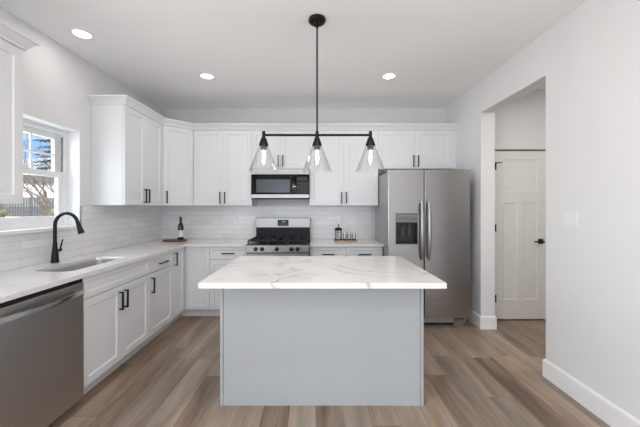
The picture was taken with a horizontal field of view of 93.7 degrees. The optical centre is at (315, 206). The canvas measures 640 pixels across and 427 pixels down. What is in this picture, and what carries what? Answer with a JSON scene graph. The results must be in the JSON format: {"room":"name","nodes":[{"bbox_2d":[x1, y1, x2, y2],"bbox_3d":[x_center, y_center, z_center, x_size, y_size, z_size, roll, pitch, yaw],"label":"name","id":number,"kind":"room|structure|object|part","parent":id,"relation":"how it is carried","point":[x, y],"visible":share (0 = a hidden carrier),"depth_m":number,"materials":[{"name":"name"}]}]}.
{"room":"kitchen","nodes":[
{"label":"kitchen","id":0,"kind":"room"},
{"bbox_2d":[0,6,160,204],"bbox_3d":[-2.331,-0.022,0.730,0.210,2.785,7.460,0,0,0],"label":"wall","id":1,"kind":"structure","parent":0,"point":[57,82],"depth_m":2.68,"materials":[{"name":"white paint"}]},
{"bbox_2d":[0,38,22,203],"bbox_3d":[-2.042,-0.529,1.480,0.364,1.022,0.930,0,0,0],"label":"upper cabinet","id":2,"kind":"object","parent":1,"relation":"attached to","point":[11,56],"visible":1,"depth_m":1.88,"materials":[{"name":"white paint"}]},
{"bbox_2d":[0,20,39,50],"bbox_3d":[-2.033,-1.054,1.481,0.385,0.075,1.042,0,0,0],"label":"crown molding","id":3,"kind":"structure","parent":1,"relation":"attached to","point":[8,33],"depth_m":1.87,"materials":[{"name":"white paint"}]},
{"bbox_2d":[0,119,66,229],"bbox_3d":[-2.382,-0.269,2.410,0.088,0.888,0.840,0,0,0],"label":"window","id":4,"kind":"structure","parent":1,"relation":"in","point":[58,137],"depth_m":2.67,"materials":[{"name":"white paint"}]},
{"bbox_3d":[-2.366,-0.095,2.410,0.030,0.450,0.750,0,0,0],"label":"sash","id":5,"kind":"part","parent":4,"relation":"part of","materials":[{"name":"white paint"}]},
{"bbox_2d":[23,133,53,167],"bbox_3d":[-2.394,-0.471,2.410,0.009,0.293,0.650,0,0,0],"label":"grille","id":6,"kind":"object","parent":4,"relation":"attached to","point":[29,150],"depth_m":2.60,"materials":[{"name":"white paint"}]},
{"bbox_3d":[-2.401,-0.471,2.410,0.030,0.393,0.750,0,0,0],"label":"sash","id":7,"kind":"part","parent":4,"relation":"part of","materials":[{"name":"white paint"}]},
{"bbox_2d":[0,225,82,235],"bbox_3d":[-2.268,0.187,2.395,0.144,0.032,0.870,0,0,0],"label":"trim","id":8,"kind":"structure","parent":1,"relation":"attached to","point":[64,227],"depth_m":2.36,"materials":[{"name":"white paint"}]},
{"bbox_2d":[23,113,79,224],"bbox_3d":[-2.283,-0.271,2.410,0.114,0.884,0.840,0,0,0],"label":"trim","id":9,"kind":"structure","parent":1,"relation":"attached to","point":[73,136],"depth_m":2.82,"materials":[{"name":"white paint"}]},
{"bbox_2d":[0,205,160,271],"bbox_3d":[-2.221,0.219,2.425,0.009,0.474,3.751,0,0,0],"label":"tiled wall","id":10,"kind":"structure","parent":1,"relation":"attached to","point":[106,227],"depth_m":2.98,"materials":[{"name":"white tile"}]},
{"bbox_2d":[80,206,81,224],"bbox_3d":[-2.220,0.081,2.831,0.011,0.189,0.006,0,0,0],"label":"trim","id":11,"kind":"structure","parent":10,"relation":"attached to","point":[80,206],"depth_m":2.83,"materials":[{"name":"grey plastic"}]},
{"bbox_2d":[92,104,161,205],"bbox_3d":[-2.042,-0.529,3.335,0.364,1.022,0.720,0,0,0],"label":"upper cabinet","id":12,"kind":"object","parent":1,"relation":"attached to","point":[126,143],"visible":1,"depth_m":2.98,"materials":[{"name":"white paint"}]},
{"bbox_3d":[-1.906,-0.518,3.155,0.020,0.994,0.357,0,0,0],"label":"door","id":13,"kind":"part","parent":12,"relation":"part of","materials":[{"name":"white paint"}]},
{"bbox_3d":[-1.878,-0.123,3.366,0.036,0.150,0.012,0,0,0],"label":"handle","id":14,"kind":"part","parent":12,"relation":"part of","materials":[{"name":"black metal"}]},
{"bbox_3d":[-1.906,-0.518,3.514,0.020,0.994,0.357,0,0,0],"label":"door","id":15,"kind":"part","parent":12,"relation":"part of","materials":[{"name":"white paint"}]},
{"bbox_2d":[87,95,457,130],"bbox_3d":[-0.186,-1.054,3.455,4.077,0.075,1.072,0,0,0],"label":"crown molding","id":16,"kind":"structure","parent":12,"relation":"attached to","point":[126,100],"depth_m":3.91,"materials":[{"name":"white paint"}]},
{"bbox_2d":[0,0,585,108],"bbox_3d":[0.487,-1.465,0.730,5.926,0.100,7.460,0,0,0],"label":"ceiling","id":17,"kind":"structure","parent":0,"point":[260,54],"depth_m":2.61,"materials":[{"name":"white paint"}]},
{"bbox_2d":[69,28,94,39],"bbox_3d":[-1.910,-1.411,2.450,0.168,0.008,0.168,0,0,0],"label":"recessed light","id":18,"kind":"object","parent":17,"relation":"in","point":[80,33],"visible":1,"depth_m":2.44,"materials":[{"name":"white plastic"}]},
{"bbox_2d":[199,73,214,79],"bbox_3d":[-1.177,-1.411,3.240,0.168,0.008,0.168,0,0,0],"label":"recessed light","id":19,"kind":"object","parent":17,"relation":"in","point":[208,76],"visible":1,"depth_m":3.24,"materials":[{"name":"white plastic"}]},
{"bbox_2d":[249,14,385,171],"bbox_3d":[0.008,-0.842,2.260,1.028,1.147,0.224,0,0,0],"label":"pendant light","id":20,"kind":"object","parent":17,"relation":"hanging from","point":[315,20],"visible":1,"depth_m":2.25,"materials":[{"name":"black metal"}]},
{"bbox_2d":[249,131,278,171],"bbox_3d":[-0.394,-0.419,2.260,0.224,0.302,0.224,0,0,0],"label":"shade","id":21,"kind":"object","parent":20,"relation":"attached to","point":[263,144],"depth_m":2.25,"materials":[{"name":"clear glass"}]},
{"bbox_3d":[0.008,-0.974,2.260,0.026,0.843,0.025,0,0,0],"label":"rod","id":22,"kind":"part","parent":20,"relation":"part of","materials":[{"name":"black metal"}]},
{"bbox_2d":[303,131,331,171],"bbox_3d":[0.008,-0.419,2.260,0.224,0.302,0.224,0,0,0],"label":"shade","id":23,"kind":"object","parent":20,"relation":"attached to","point":[316,144],"depth_m":2.25,"materials":[{"name":"clear glass"}]},
{"bbox_2d":[355,131,385,171],"bbox_3d":[0.410,-0.419,2.260,0.224,0.302,0.224,0,0,0],"label":"shade","id":24,"kind":"object","parent":20,"relation":"attached to","point":[370,143],"depth_m":2.25,"materials":[{"name":"clear glass"}]},
{"bbox_2d":[381,73,396,79],"bbox_3d":[0.788,-1.411,3.240,0.168,0.008,0.168,0,0,0],"label":"recessed light","id":25,"kind":"object","parent":17,"relation":"in","point":[387,76],"visible":1,"depth_m":3.24,"materials":[{"name":"white plastic"}]},
{"bbox_2d":[161,109,444,239],"bbox_3d":[-0.109,-0.022,4.385,4.234,2.785,0.150,0,0,0],"label":"wall","id":26,"kind":"structure","parent":0,"point":[187,115],"depth_m":4.31,"materials":[{"name":"white paint"}]},
{"bbox_2d":[160,125,194,205],"bbox_3d":[-1.921,-0.529,4.003,0.605,1.022,0.611,0,0,0],"label":"upper cabinet","id":27,"kind":"object","parent":26,"relation":"attached to","point":[177,143],"visible":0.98,"depth_m":3.83,"materials":[{"name":"white paint"}]},
{"bbox_2d":[194,130,256,205],"bbox_3d":[-1.233,-0.529,4.121,0.766,1.022,0.374,0,0,0],"label":"upper cabinet","id":28,"kind":"object","parent":26,"relation":"attached to","point":[222,158],"visible":1,"depth_m":3.98,"materials":[{"name":"white paint"}]},
{"bbox_3d":[-1.424,-0.518,3.980,0.380,0.994,0.020,0,0,0],"label":"door","id":29,"kind":"part","parent":28,"relation":"part of","materials":[{"name":"white paint"}]},
{"bbox_3d":[-1.042,-0.518,3.980,0.380,0.994,0.020,0,0,0],"label":"door","id":30,"kind":"part","parent":28,"relation":"part of","materials":[{"name":"white paint"}]},
{"bbox_2d":[161,206,371,238],"bbox_3d":[-0.709,0.219,4.306,3.017,0.474,0.009,0,0,0],"label":"tiled wall","id":31,"kind":"structure","parent":26,"relation":"attached to","point":[199,222],"depth_m":4.30,"materials":[{"name":"white tile"}]},
{"bbox_2d":[169,221,173,229],"bbox_3d":[-2.075,0.265,4.297,0.072,0.116,0.008,0,0,0],"label":"wall outlet","id":32,"kind":"object","parent":31,"relation":"attached to","point":[171,223],"visible":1,"depth_m":4.30,"materials":[{"name":"white plastic"}]},
{"bbox_2d":[252,130,309,171],"bbox_3d":[-0.468,-0.771,4.121,0.764,0.538,0.374,0,0,0],"label":"upper cabinet","id":33,"kind":"object","parent":26,"relation":"attached to","point":[288,152],"visible":0.87,"depth_m":3.98,"materials":[{"name":"white paint"}]},
{"bbox_3d":[-0.658,-0.760,3.980,0.379,0.510,0.020,0,0,0],"label":"door","id":34,"kind":"part","parent":33,"relation":"part of","materials":[{"name":"white paint"}]},
{"bbox_2d":[251,169,309,198],"bbox_3d":[-0.468,-0.302,4.082,0.758,0.385,0.431,0,0,0],"label":"microwave","id":35,"kind":"object","parent":33,"relation":"attached to","point":[265,183],"visible":1,"depth_m":3.92,"materials":[{"name":"black"}]},
{"bbox_3d":[-0.565,-0.296,3.930,0.565,0.256,0.030,0,0,0],"label":"door","id":36,"kind":"part","parent":35,"relation":"part of","materials":[{"name":"black glass"}]},
{"bbox_3d":[-0.468,-0.461,3.930,0.758,0.069,0.030,0,0,0],"label":"vent trim","id":37,"kind":"part","parent":35,"relation":"part of","materials":[{"name":"metal"}]},
{"bbox_3d":[-0.468,-0.141,3.928,0.758,0.050,0.032,0,0,0],"label":"trim","id":38,"kind":"part","parent":35,"relation":"part of","materials":[{"name":"metal"}]},
{"bbox_3d":[-0.184,-0.296,3.930,0.191,0.256,0.030,0,0,0],"label":"control panel","id":39,"kind":"part","parent":35,"relation":"part of","materials":[{"name":"black glass"}]},
{"bbox_3d":[-0.278,-0.760,3.980,0.379,0.510,0.020,0,0,0],"label":"door","id":40,"kind":"part","parent":33,"relation":"part of","materials":[{"name":"white paint"}]},
{"bbox_2d":[310,130,377,205],"bbox_3d":[0.368,-0.529,4.121,0.909,1.022,0.374,0,0,0],"label":"upper cabinet","id":41,"kind":"object","parent":26,"relation":"attached to","point":[343,186],"visible":0.88,"depth_m":3.98,"materials":[{"name":"white paint"}]},
{"bbox_3d":[0.142,-0.518,3.980,0.452,0.994,0.020,0,0,0],"label":"door","id":42,"kind":"part","parent":41,"relation":"part of","materials":[{"name":"white paint"}]},
{"bbox_3d":[0.595,-0.518,3.980,0.452,0.994,0.020,0,0,0],"label":"door","id":43,"kind":"part","parent":41,"relation":"part of","materials":[{"name":"white paint"}]},
{"bbox_2d":[378,130,451,171],"bbox_3d":[1.315,-0.773,4.121,0.985,0.534,0.374,0,0,0],"label":"upper cabinet","id":44,"kind":"object","parent":26,"relation":"attached to","point":[397,149],"visible":0.99,"depth_m":3.98,"materials":[{"name":"white paint"}]},
{"bbox_3d":[1.070,-0.762,3.980,0.490,0.506,0.020,0,0,0],"label":"door","id":45,"kind":"part","parent":44,"relation":"part of","materials":[{"name":"white paint"}]},
{"bbox_3d":[1.561,-0.762,3.980,0.490,0.506,0.020,0,0,0],"label":"door","id":46,"kind":"part","parent":44,"relation":"part of","materials":[{"name":"white paint"}]},
{"bbox_2d":[452,130,455,168],"bbox_3d":[1.830,-0.773,3.991,0.044,0.534,0.018,0,0,0],"label":"trim","id":47,"kind":"structure","parent":44,"relation":"attached to","point":[453,131],"depth_m":3.98,"materials":[{"name":"white paint"}]},
{"bbox_2d":[47,316,609,426],"bbox_3d":[0.487,1.420,0.730,5.926,0.100,7.460,0,0,0],"label":"floor","id":48,"kind":"structure","parent":0,"point":[474,377],"depth_m":2.23,"materials":[{"name":"brown wood"}]},
{"bbox_2d":[0,278,83,426],"bbox_3d":[-1.879,0.932,1.777,0.675,0.876,0.598,0,0,0],"label":"dishwasher","id":49,"kind":"object","parent":48,"relation":"on","point":[42,332],"visible":0.98,"depth_m":1.75,"materials":[{"name":"silver metal"}]},
{"bbox_3d":[-1.572,0.575,1.777,0.063,0.032,0.532,0,0,0],"label":"handle","id":50,"kind":"part","parent":49,"relation":"part of","materials":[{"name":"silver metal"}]},
{"bbox_2d":[83,258,148,394],"bbox_3d":[-1.901,0.928,2.496,0.642,0.884,0.836,0,0,0],"label":"base cabinet","id":51,"kind":"object","parent":48,"relation":"on","point":[116,300],"visible":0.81,"depth_m":2.41,"materials":[{"name":"white paint"}]},
{"bbox_3d":[-1.626,0.959,2.288,0.020,0.610,0.415,0,0,0],"label":"door","id":52,"kind":"part","parent":51,"relation":"part of","materials":[{"name":"white paint"}]},
{"bbox_3d":[-1.598,0.770,2.464,0.036,0.150,0.012,0,0,0],"label":"handle","id":53,"kind":"part","parent":51,"relation":"part of","materials":[{"name":"black metal"}]},
{"bbox_3d":[-1.598,0.770,2.529,0.036,0.150,0.012,0,0,0],"label":"handle","id":54,"kind":"part","parent":51,"relation":"part of","materials":[{"name":"black metal"}]},
{"bbox_3d":[-1.626,0.959,2.704,0.020,0.610,0.415,0,0,0],"label":"door","id":55,"kind":"part","parent":51,"relation":"part of","materials":[{"name":"white paint"}]},
{"bbox_2d":[142,251,172,347],"bbox_3d":[-1.901,0.928,3.155,0.642,0.884,0.482,0,0,0],"label":"base cabinet","id":56,"kind":"object","parent":48,"relation":"on","point":[160,273],"visible":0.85,"depth_m":3.13,"materials":[{"name":"white paint"}]},
{"bbox_3d":[-1.626,0.567,3.155,0.020,0.150,0.478,0,0,0],"label":"drawer","id":57,"kind":"part","parent":56,"relation":"part of","materials":[{"name":"white paint"}]},
{"bbox_3d":[-1.626,0.959,3.155,0.020,0.610,0.478,0,0,0],"label":"door","id":58,"kind":"part","parent":56,"relation":"part of","materials":[{"name":"white paint"}]},
{"bbox_2d":[167,247,210,326],"bbox_3d":[-1.770,0.928,3.852,0.908,0.884,0.912,0,0,0],"label":"base cabinet","id":59,"kind":"object","parent":48,"relation":"on","point":[190,264],"visible":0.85,"depth_m":3.70,"materials":[{"name":"white paint"}]},
{"bbox_2d":[0,239,249,302],"bbox_3d":[-1.536,0.471,2.429,1.377,0.030,3.759,0,0,0],"label":"countertop","id":60,"kind":"structure","parent":59,"relation":"on","point":[19,282],"depth_m":2.34,"materials":[{"name":"white stone"}]},
{"bbox_2d":[50,212,84,262],"bbox_3d":[-2.036,0.248,2.480,0.269,0.416,0.101,0,0,0],"label":"faucet","id":61,"kind":"object","parent":60,"relation":"on","point":[55,251],"visible":1,"depth_m":2.45,"materials":[{"name":"black metal"}]},
{"bbox_2d":[35,257,123,271],"bbox_3d":[-1.873,0.573,2.440,0.281,0.230,0.648,0,0,0],"label":"sink","id":62,"kind":"object","parent":60,"relation":"in","point":[73,266],"visible":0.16,"depth_m":2.55,"materials":[{"name":"metal"}]},
{"bbox_2d":[162,239,186,241],"bbox_3d":[-1.875,0.444,3.990,0.300,0.024,0.170,0,0,0],"label":"serving board","id":63,"kind":"object","parent":60,"relation":"on","point":[164,240],"visible":1,"depth_m":3.91,"materials":[{"name":"brown wood"}]},
{"bbox_2d":[178,217,183,239],"bbox_3d":[-1.800,0.281,3.990,0.076,0.302,0.076,0,0,0],"label":"wine bottle","id":64,"kind":"object","parent":63,"relation":"on","point":[180,225],"visible":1,"depth_m":3.96,"materials":[{"name":"black glass"}]},
{"bbox_3d":[-1.626,0.878,3.538,0.020,0.772,0.280,0,0,0],"label":"door","id":65,"kind":"part","parent":59,"relation":"part of","materials":[{"name":"white paint"}]},
{"bbox_3d":[-1.456,0.878,3.710,0.276,0.772,0.020,0,0,0],"label":"door","id":66,"kind":"part","parent":59,"relation":"part of","materials":[{"name":"white paint"}]},
{"bbox_2d":[209,247,246,315],"bbox_3d":[-1.083,0.928,3.985,0.465,0.884,0.642,0,0,0],"label":"base cabinet","id":67,"kind":"object","parent":48,"relation":"on","point":[219,257],"visible":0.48,"depth_m":3.70,"materials":[{"name":"white paint"}]},
{"bbox_3d":[-1.083,0.959,3.710,0.461,0.610,0.020,0,0,0],"label":"door","id":68,"kind":"part","parent":67,"relation":"part of","materials":[{"name":"white paint"}]},
{"bbox_3d":[-1.083,0.567,3.710,0.461,0.150,0.020,0,0,0],"label":"drawer","id":69,"kind":"part","parent":67,"relation":"part of","materials":[{"name":"white paint"}]},
{"bbox_2d":[246,218,309,255],"bbox_3d":[-0.462,0.762,3.929,0.762,1.215,0.739,0,0,0],"label":"gas range","id":70,"kind":"object","parent":48,"relation":"on","point":[274,236],"visible":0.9,"depth_m":3.90,"materials":[{"name":"metal"}]},
{"bbox_3d":[-0.462,0.557,3.637,0.758,0.019,0.044,0,0,0],"label":"trim","id":71,"kind":"part","parent":70,"relation":"part of","materials":[{"name":"grey metal"}]},
{"bbox_3d":[-0.462,0.505,3.631,0.762,0.086,0.056,0,0,0],"label":"control panel","id":72,"kind":"part","parent":70,"relation":"part of","materials":[{"name":"metal"}]},
{"bbox_2d":[247,254,308,255],"bbox_3d":[-0.462,0.850,3.609,0.754,0.560,0.100,0,0,0],"label":"oven","id":73,"kind":"object","parent":70,"relation":"in","point":[247,254],"depth_m":3.62,"materials":[{"name":"silver metal"}]},
{"bbox_2d":[246,239,309,244],"bbox_3d":[-0.462,0.457,3.909,0.762,0.010,0.599,0,0,0],"label":"cooktop","id":74,"kind":"object","parent":70,"relation":"in","point":[251,243],"depth_m":3.72,"materials":[{"name":"black metal"}]},
{"bbox_2d":[198,256,446,405],"bbox_3d":[0.039,0.913,2.295,1.494,0.914,0.990,0,0,0],"label":"kitchen island","id":75,"kind":"object","parent":48,"relation":"on","point":[295,330],"visible":1,"depth_m":2.07,"materials":[{"name":"grey paint"}]},
{"bbox_3d":[-0.650,0.931,2.399,0.020,0.878,0.672,0,0,0],"label":"panel","id":76,"kind":"part","parent":75,"relation":"part of","materials":[{"name":"grey paint"}]},
{"bbox_3d":[0.730,0.931,2.399,0.020,0.878,0.672,0,0,0],"label":"panel","id":77,"kind":"part","parent":75,"relation":"part of","materials":[{"name":"grey paint"}]},
{"bbox_2d":[310,247,381,255],"bbox_3d":[0.374,0.928,3.985,0.895,0.884,0.642,0,0,0],"label":"base cabinet","id":78,"kind":"object","parent":48,"relation":"on","point":[314,251],"visible":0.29,"depth_m":3.70,"materials":[{"name":"white paint"}]},
{"bbox_3d":[0.151,0.567,3.710,0.444,0.150,0.020,0,0,0],"label":"drawer","id":79,"kind":"part","parent":78,"relation":"part of","materials":[{"name":"white paint"}]},
{"bbox_2d":[310,239,383,246],"bbox_3d":[0.377,0.471,3.987,0.905,0.030,0.644,0,0,0],"label":"countertop","id":80,"kind":"structure","parent":78,"relation":"on","point":[313,242],"depth_m":3.75,"materials":[{"name":"white stone"}]},
{"bbox_2d":[334,239,357,241],"bbox_3d":[0.395,0.449,4.020,0.310,0.014,0.140,0,0,0],"label":"serving tray","id":81,"kind":"object","parent":80,"relation":"on","point":[351,240],"visible":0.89,"depth_m":3.96,"materials":[{"name":"brown wood"}]},
{"bbox_2d":[335,224,341,239],"bbox_3d":[0.300,0.336,4.040,0.098,0.212,0.137,0,0,0],"label":"press","id":82,"kind":"object","parent":81,"relation":"on","point":[338,228],"visible":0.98,"depth_m":4.01,"materials":[{"name":"clear glass"}]},
{"bbox_3d":[0.300,0.367,4.020,0.098,0.150,0.098,0,0,0],"label":"frame","id":83,"kind":"part","parent":82,"relation":"part of","materials":[{"name":"black metal"}]},
{"bbox_3d":[0.598,0.567,3.710,0.444,0.150,0.020,0,0,0],"label":"drawer","id":84,"kind":"part","parent":78,"relation":"part of","materials":[{"name":"white paint"}]},
{"bbox_2d":[376,169,469,325],"bbox_3d":[1.278,0.470,3.755,0.928,1.800,0.871,0,0,0],"label":"refrigerator","id":85,"kind":"object","parent":48,"relation":"on","point":[423,216],"visible":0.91,"depth_m":3.39,"materials":[{"name":"grey metal"}]},
{"bbox_3d":[1.017,0.416,3.425,0.406,1.682,0.070,0,0,0],"label":"door","id":86,"kind":"part","parent":85,"relation":"part of","materials":[{"name":"metal"}]},
{"bbox_3d":[1.186,0.259,3.355,0.038,0.670,0.070,0,0,0],"label":"handle","id":87,"kind":"part","parent":85,"relation":"part of","materials":[{"name":"metal"}]},
{"bbox_3d":[1.268,0.259,3.355,0.038,0.670,0.070,0,0,0],"label":"handle","id":88,"kind":"part","parent":85,"relation":"part of","materials":[{"name":"metal"}]},
{"bbox_3d":[1.485,0.416,3.425,0.514,1.682,0.070,0,0,0],"label":"door","id":89,"kind":"part","parent":85,"relation":"part of","materials":[{"name":"metal"}]},
{"bbox_2d":[495,90,545,147],"bbox_3d":[2.679,-0.022,3.683,1.342,2.785,0.115,0,0,0],"label":"wall","id":90,"kind":"structure","parent":0,"point":[522,123],"depth_m":3.62,"materials":[{"name":"white paint"}]},
{"bbox_2d":[495,151,545,318],"bbox_3d":[2.470,0.341,3.616,0.619,2.031,0.097,0,0,0],"label":"door","id":91,"kind":"structure","parent":90,"relation":"in","point":[520,176],"depth_m":3.63,"materials":[{"name":"white paint"}]},
{"bbox_3d":[2.675,0.415,3.599,0.140,0.060,0.062,0,0,0],"label":"lever","id":92,"kind":"part","parent":91,"relation":"part of","materials":[{"name":"black metal"}]},
{"bbox_2d":[495,148,545,319],"bbox_3d":[2.475,0.327,3.672,0.633,2.086,0.096,0,0,0],"label":"trim","id":93,"kind":"structure","parent":90,"relation":"attached to","point":[495,148],"depth_m":3.64,"materials":[{"name":"white paint"}]},
{"bbox_2d":[495,149,545,149],"bbox_3d":[2.475,-0.690,3.623,0.633,0.014,0.002,0,0,0],"label":"trim","id":94,"kind":"structure","parent":90,"relation":"attached to","point":[495,149],"depth_m":3.62,"materials":[{"name":"grey plastic"}]},
{"bbox_2d":[445,0,639,420],"bbox_3d":[1.931,-0.022,0.755,0.155,2.785,7.110,0,0,0],"label":"wall","id":95,"kind":"structure","parent":0,"point":[588,62],"depth_m":2.06,"materials":[{"name":"white paint"}]},
{"bbox_2d":[466,309,496,329],"bbox_3d":[1.998,1.297,3.833,0.320,0.146,0.955,0,0,0],"label":"baseboard","id":96,"kind":"structure","parent":95,"relation":"attached to","point":[482,322],"depth_m":3.35,"materials":[{"name":"white paint"}]},
{"bbox_2d":[563,211,576,226],"bbox_3d":[1.849,0.087,2.183,0.008,0.116,0.116,0,0,0],"label":"light switch","id":97,"kind":"object","parent":95,"relation":"attached to","point":[569,217],"visible":1,"depth_m":2.18,"materials":[{"name":"white plastic"}]},
{"bbox_2d":[542,359,639,426],"bbox_3d":[1.923,1.297,-0.182,0.170,0.146,5.235,0,0,0],"label":"baseboard","id":98,"kind":"structure","parent":95,"relation":"attached to","point":[608,412],"depth_m":2.02,"materials":[{"name":"white paint"}]},
{"label":"outside","id":99,"kind":"structure","parent":0,"visible":0},
{"bbox_3d":[-37.450,0.401,22.500,70.000,3.739,95.000,0,0,0],"label":"ground","id":100,"kind":"structure","parent":99,"visible":0},
{"bbox_2d":[0,208,7,217],"bbox_3d":[-24.974,0.600,22.632,2.316,2.220,2.385,0,0,0],"label":"shrub","id":101,"kind":"object","parent":100,"relation":"on","point":[3,213],"visible":0.65,"depth_m":23.12,"materials":[{"name":"plant"}]},
{"bbox_2d":[0,196,54,216],"bbox_3d":[-29.035,0.366,30.534,0.122,2.900,12.100,0,0,44],"label":"fence","id":102,"kind":"object","parent":100,"relation":"on","point":[29,208],"visible":0.16,"depth_m":30.32,"materials":[{"name":"grey wood"}]},
{"bbox_2d":[23,133,49,215],"bbox_3d":[-26.146,-2.935,26.914,5.179,9.567,3.658,0,0,-15],"label":"bare tree","id":103,"kind":"object","parent":100,"relation":"on","point":[36,182],"visible":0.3,"depth_m":27.31,"materials":[{"name":"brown plant"}]},
{"bbox_2d":[19,175,54,206],"bbox_3d":[-35.000,-1.940,36.000,6.800,3.860,14.800,0,0,44],"label":"house","id":104,"kind":"structure","parent":100,"relation":"on","point":[51,195],"depth_m":35.02,"materials":[{"name":"white"}]},
{"bbox_2d":[23,154,54,215],"bbox_3d":[-13.469,0.021,14.435,3.123,5.200,3.017,0,0,-44],"label":"bare tree","id":105,"kind":"object","parent":100,"relation":"on","point":[45,178],"visible":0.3,"depth_m":14.30,"materials":[{"name":"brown plant"}]},
{"bbox_2d":[27,136,50,169],"bbox_3d":[-8.792,-1.689,10.979,2.694,8.519,2.663,0,0,0],"label":"conifer","id":106,"kind":"object","parent":100,"relation":"on","point":[42,140],"visible":0.02,"depth_m":10.35,"materials":[{"name":"green plant"}]},
{"bbox_2d":[48,208,54,215],"bbox_3d":[-22.488,1.123,26.755,2.709,2.311,2.625,0,0,0],"label":"shrub","id":107,"kind":"object","parent":100,"relation":"on","point":[53,209],"visible":0.09,"depth_m":26.05,"materials":[{"name":"beige plant"}]}
]}

